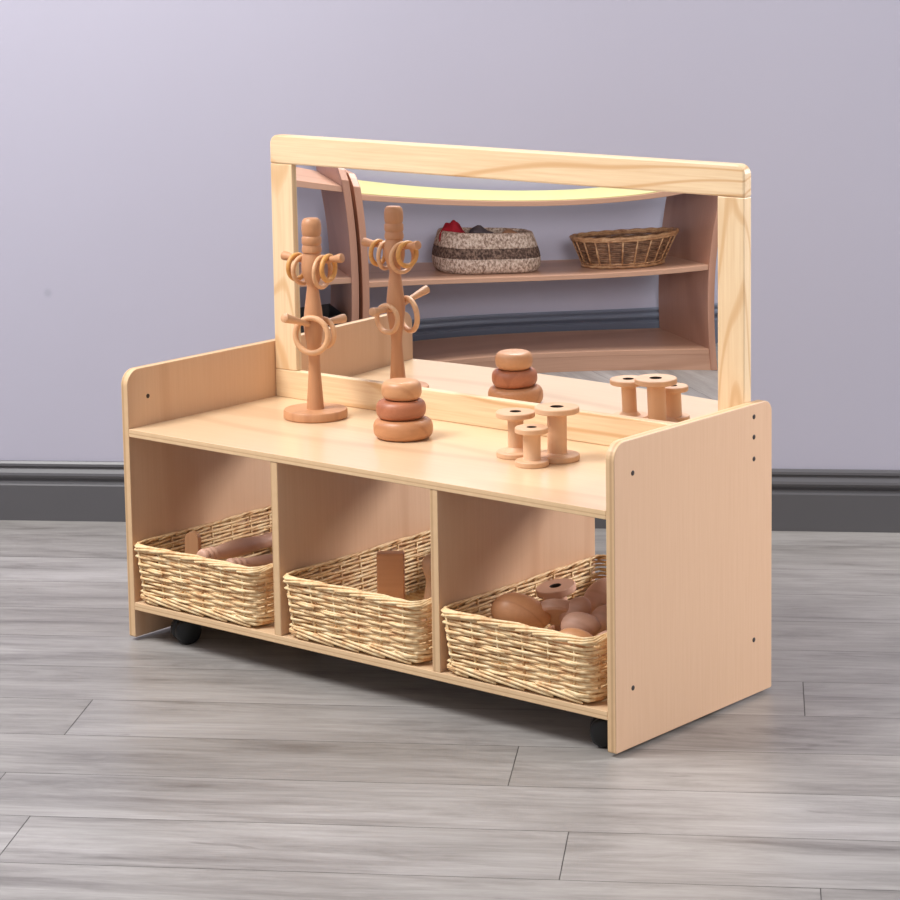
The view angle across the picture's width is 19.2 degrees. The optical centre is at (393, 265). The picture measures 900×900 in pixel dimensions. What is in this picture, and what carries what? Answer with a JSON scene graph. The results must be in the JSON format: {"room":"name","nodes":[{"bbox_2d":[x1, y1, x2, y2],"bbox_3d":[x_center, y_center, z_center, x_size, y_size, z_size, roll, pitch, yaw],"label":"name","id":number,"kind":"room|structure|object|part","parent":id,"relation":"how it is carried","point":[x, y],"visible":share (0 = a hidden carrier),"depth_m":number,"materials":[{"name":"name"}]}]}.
{"room":"children's room","nodes":[
{"label":"children's room","id":0,"kind":"room"},
{"bbox_2d":[0,0,899,469],"bbox_3d":[0.948,-0.883,4.926,6.184,2.810,0.101,0,8,8],"label":"wall","id":1,"kind":"structure","parent":0,"point":[136,135],"depth_m":5.08,"materials":[{"name":"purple paint"}]},
{"bbox_2d":[0,460,899,532],"bbox_3d":[1.015,0.448,5.050,6.084,0.118,0.018,0,8,8],"label":"baseboard","id":2,"kind":"structure","parent":1,"relation":"attached to","point":[814,500],"depth_m":5.09,"materials":[{"name":"grey paint"}]},
{"bbox_2d":[0,520,899,899],"bbox_3d":[0.637,0.858,2.654,6.584,0.001,4.956,0,8,8],"label":"floor","id":3,"kind":"structure","parent":0,"point":[221,765],"depth_m":3.76,"materials":[{"name":"grey wood"}]},
{"bbox_2d":[121,134,771,753],"bbox_3d":[0.063,0.234,4.204,1.001,0.816,0.404,6,11,40],"label":"storage unit","id":4,"kind":"object","parent":3,"relation":"on","point":[617,288],"visible":0.89,"depth_m":4.18,"materials":[{"name":"brown wood"}]},
{"bbox_3d":[-0.306,0.370,4.549,0.015,0.450,0.404,6,11,40],"label":"panel","id":5,"kind":"part","parent":4,"relation":"part of","materials":[{"name":"brown wood"}]},
{"bbox_2d":[134,505,273,626],"bbox_3d":[-0.194,0.494,4.462,0.289,0.103,0.410,6,11,40],"label":"wicker basket","id":6,"kind":"object","parent":4,"relation":"on","point":[245,597],"visible":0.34,"depth_m":4.33,"materials":[{"name":"wicker"}]},
{"bbox_2d":[185,531,201,588],"bbox_3d":[-0.334,0.491,4.442,0.025,0.097,0.013,2,9,21],"label":"wooden block","id":7,"kind":"object","parent":6,"relation":"in","point":[193,538],"visible":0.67,"depth_m":4.43,"materials":[{"name":"brown wood"}]},
{"bbox_2d":[197,532,271,559],"bbox_3d":[-0.256,0.471,4.459,0.030,0.037,0.214,4,10,33],"label":"spindle","id":8,"kind":"object","parent":6,"relation":"in","point":[242,546],"visible":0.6,"depth_m":4.43,"materials":[{"name":"wood"}]},
{"bbox_2d":[225,554,272,572],"bbox_3d":[-0.198,0.496,4.446,0.029,0.052,0.210,7,11,44],"label":"spindle","id":9,"kind":"object","parent":6,"relation":"in","point":[261,560],"visible":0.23,"depth_m":4.40,"materials":[{"name":"brown wood"}]},
{"bbox_2d":[281,217,347,422],"bbox_3d":[-0.132,0.088,4.415,0.109,0.336,0.120,-1,8,0],"label":"stand","id":10,"kind":"object","parent":4,"relation":"on","point":[315,410],"visible":0.98,"depth_m":4.41,"materials":[{"name":"brown wood"}]},
{"bbox_2d":[286,252,303,280],"bbox_3d":[-0.161,0.002,4.435,0.009,0.049,0.049,7,11,44],"label":"ring","id":11,"kind":"object","parent":10,"relation":"hanging from","point":[293,256],"visible":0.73,"depth_m":4.42,"materials":[{"name":"brown wood"}]},
{"bbox_2d":[291,254,305,285],"bbox_3d":[-0.149,0.006,4.424,0.053,0.053,0.008,-8,11,-40],"label":"ring","id":12,"kind":"object","parent":10,"relation":"hanging from","point":[297,259],"visible":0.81,"depth_m":4.41,"materials":[{"name":"brown wood"}]},
{"bbox_2d":[293,315,330,355],"bbox_3d":[-0.135,0.115,4.403,0.068,0.068,0.012,2,9,22],"label":"ring","id":13,"kind":"object","parent":10,"relation":"hanging from","point":[317,319],"visible":1,"depth_m":4.40,"materials":[{"name":"brown wood"}]},
{"bbox_2d":[312,255,331,288],"bbox_3d":[-0.118,0.010,4.399,0.008,0.058,0.058,4,10,31],"label":"ring","id":14,"kind":"object","parent":10,"relation":"hanging from","point":[314,267],"visible":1,"depth_m":4.38,"materials":[{"name":"brown wood"}]},
{"bbox_2d":[319,253,337,282],"bbox_3d":[-0.107,0.004,4.391,0.008,0.049,0.049,4,10,31],"label":"ring","id":15,"kind":"object","parent":10,"relation":"hanging from","point":[324,278],"visible":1,"depth_m":4.38,"materials":[{"name":"brown wood"}]},
{"bbox_2d":[321,316,336,348],"bbox_3d":[-0.116,0.112,4.443,0.056,0.056,0.009,6,11,40],"label":"ring","id":16,"kind":"object","parent":10,"relation":"hanging from","point":[327,320],"visible":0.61,"depth_m":4.43,"materials":[{"name":"brown wood"}]},
{"bbox_2d":[283,530,432,664],"bbox_3d":[0.061,0.521,4.243,0.289,0.103,0.410,6,11,40],"label":"wicker basket","id":17,"kind":"object","parent":4,"relation":"on","point":[353,623],"visible":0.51,"depth_m":4.13,"materials":[{"name":"wicker"}]},
{"bbox_2d":[376,551,405,619],"bbox_3d":[-0.004,0.509,4.234,0.043,0.109,0.020,0,8,5],"label":"wooden block","id":18,"kind":"object","parent":17,"relation":"in","point":[390,564],"visible":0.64,"depth_m":4.22,"materials":[{"name":"brown wood"}]},
{"bbox_2d":[422,554,431,627],"bbox_3d":[0.065,0.510,4.184,0.043,0.120,0.043,6,11,40],"label":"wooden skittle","id":19,"kind":"object","parent":17,"relation":"in","point":[426,563],"visible":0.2,"depth_m":4.17,"materials":[{"name":"brown wood"}]},
{"bbox_2d":[129,396,608,519],"bbox_3d":[0.058,0.290,4.205,0.970,0.013,0.386,6,11,40],"label":"shelf","id":20,"kind":"object","parent":4,"relation":"attached to","point":[459,458],"depth_m":4.19,"materials":[{"name":"brown wood"}]},
{"bbox_2d":[135,600,607,719],"bbox_3d":[0.063,0.580,4.247,0.970,0.013,0.386,6,11,40],"label":"shelf","id":21,"kind":"object","parent":4,"relation":"attached to","point":[435,669],"depth_m":4.08,"materials":[{"name":"brown wood"}]},
{"bbox_2d":[373,416,432,441],"bbox_3d":[0.016,0.259,4.267,0.096,0.032,0.093,2,9,18],"label":"pebble","id":22,"kind":"object","parent":4,"relation":"on","point":[421,428],"visible":0.88,"depth_m":4.23,"materials":[{"name":"beige wood"}]},
{"bbox_2d":[376,398,425,420],"bbox_3d":[0.012,0.228,4.262,0.081,0.030,0.077,-5,9,-28],"label":"pebble","id":23,"kind":"object","parent":22,"relation":"on","point":[388,410],"visible":0.94,"depth_m":4.23,"materials":[{"name":"red wood"}]},
{"bbox_2d":[381,378,421,401],"bbox_3d":[0.013,0.198,4.258,0.065,0.032,0.063,3,9,29],"label":"pebble","id":24,"kind":"object","parent":23,"relation":"on","point":[394,389],"visible":1,"depth_m":4.23,"materials":[{"name":"brown wood"}]},
{"bbox_3d":[0.168,0.239,4.327,0.969,0.049,0.020,6,11,40],"label":"rail","id":25,"kind":"part","parent":4,"relation":"part of","materials":[{"name":"brown wood"}]},
{"bbox_2d":[294,165,717,422],"bbox_3d":[0.164,0.038,4.296,0.877,0.365,0.005,6,11,40],"label":"mirror","id":26,"kind":"object","parent":4,"relation":"on","point":[492,288],"depth_m":4.26,"materials":[{"name":"silver mirror"}]},
{"bbox_3d":[0.160,-0.164,4.270,0.969,0.049,0.021,6,11,40],"label":"rail","id":27,"kind":"part","parent":4,"relation":"part of","materials":[{"name":"brown wood"}]},
{"bbox_2d":[496,408,534,459],"bbox_3d":[0.189,0.259,4.110,0.061,0.070,0.061,6,11,40],"label":"spool","id":28,"kind":"object","parent":4,"relation":"on","point":[514,416],"visible":0.83,"depth_m":4.10,"materials":[{"name":"brown wood"}]},
{"bbox_2d":[440,554,606,703],"bbox_3d":[0.305,0.546,4.034,0.289,0.103,0.410,6,11,40],"label":"wicker basket","id":29,"kind":"object","parent":4,"relation":"on","point":[535,663],"visible":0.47,"depth_m":3.90,"materials":[{"name":"wicker"}]},
{"bbox_2d":[491,592,550,632],"bbox_3d":[0.192,0.523,4.019,0.090,0.061,0.061,-2,8,-4],"label":"egg","id":30,"kind":"object","parent":29,"relation":"in","point":[515,607],"visible":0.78,"depth_m":4.00,"materials":[{"name":"brown wood"}]},
{"bbox_2d":[540,599,569,624],"bbox_3d":[0.247,0.523,4.022,0.062,0.050,0.058,6,11,40],"label":"egg cup","id":31,"kind":"object","parent":29,"relation":"in","point":[554,607],"visible":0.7,"depth_m":4.00,"materials":[{"name":"brown wood"}]},
{"bbox_2d":[536,578,575,636],"bbox_3d":[0.258,0.531,4.107,0.076,0.092,0.062,-4,9,-19],"label":"spool","id":32,"kind":"object","parent":29,"relation":"in","point":[561,588],"visible":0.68,"depth_m":4.09},
{"bbox_2d":[556,628,593,653],"bbox_3d":[0.265,0.551,3.899,0.059,0.039,0.043,6,11,40],"label":"egg","id":33,"kind":"object","parent":29,"relation":"in","point":[574,631],"visible":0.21,"depth_m":3.89,"materials":[{"name":"brown wood"}]},
{"bbox_2d":[559,597,590,622],"bbox_3d":[0.274,0.524,4.013,0.050,0.054,0.044,6,11,40],"label":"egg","id":34,"kind":"object","parent":29,"relation":"in","point":[577,604],"visible":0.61,"depth_m":4.00,"materials":[{"name":"brown wood"}]},
{"bbox_2d":[561,612,600,635],"bbox_3d":[0.278,0.537,3.956,0.060,0.043,0.045,6,11,40],"label":"egg","id":35,"kind":"object","parent":29,"relation":"in","point":[584,621],"visible":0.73,"depth_m":3.94,"materials":[{"name":"wood"}]},
{"bbox_2d":[584,577,606,614],"bbox_3d":[0.318,0.509,4.071,0.054,0.062,0.057,6,11,40],"label":"egg","id":36,"kind":"object","parent":29,"relation":"in","point":[596,593],"visible":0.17,"depth_m":4.05,"materials":[{"name":"brown wood"}]},
{"bbox_2d":[591,604,606,632],"bbox_3d":[0.320,0.530,3.993,0.047,0.045,0.046,6,11,40],"label":"egg","id":37,"kind":"object","parent":29,"relation":"in","point":[600,612],"visible":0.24,"depth_m":3.98,"materials":[{"name":"brown wood"}]},
{"bbox_2d":[595,630,606,655],"bbox_3d":[0.314,0.552,3.890,0.039,0.039,0.044,6,11,40],"label":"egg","id":38,"kind":"object","parent":29,"relation":"in","point":[606,630],"visible":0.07,"depth_m":3.88,"materials":[{"name":"beige wood"}]},
{"bbox_2d":[515,424,548,468],"bbox_3d":[0.210,0.274,4.043,0.052,0.060,0.052,6,11,40],"label":"spool","id":39,"kind":"object","parent":4,"relation":"on","point":[531,459],"visible":1,"depth_m":4.03,"materials":[{"name":"brown wood"}]},
{"bbox_2d":[534,402,579,463],"bbox_3d":[0.251,0.256,4.079,0.069,0.083,0.069,6,11,40],"label":"spool","id":40,"kind":"object","parent":4,"relation":"on","point":[556,413],"visible":0.96,"depth_m":4.07,"materials":[{"name":"brown wood"}]},
{"bbox_3d":[0.439,0.448,3.910,0.015,0.450,0.404,6,11,40],"label":"panel","id":41,"kind":"part","parent":4,"relation":"part of","materials":[{"name":"brown wood"}]}
]}

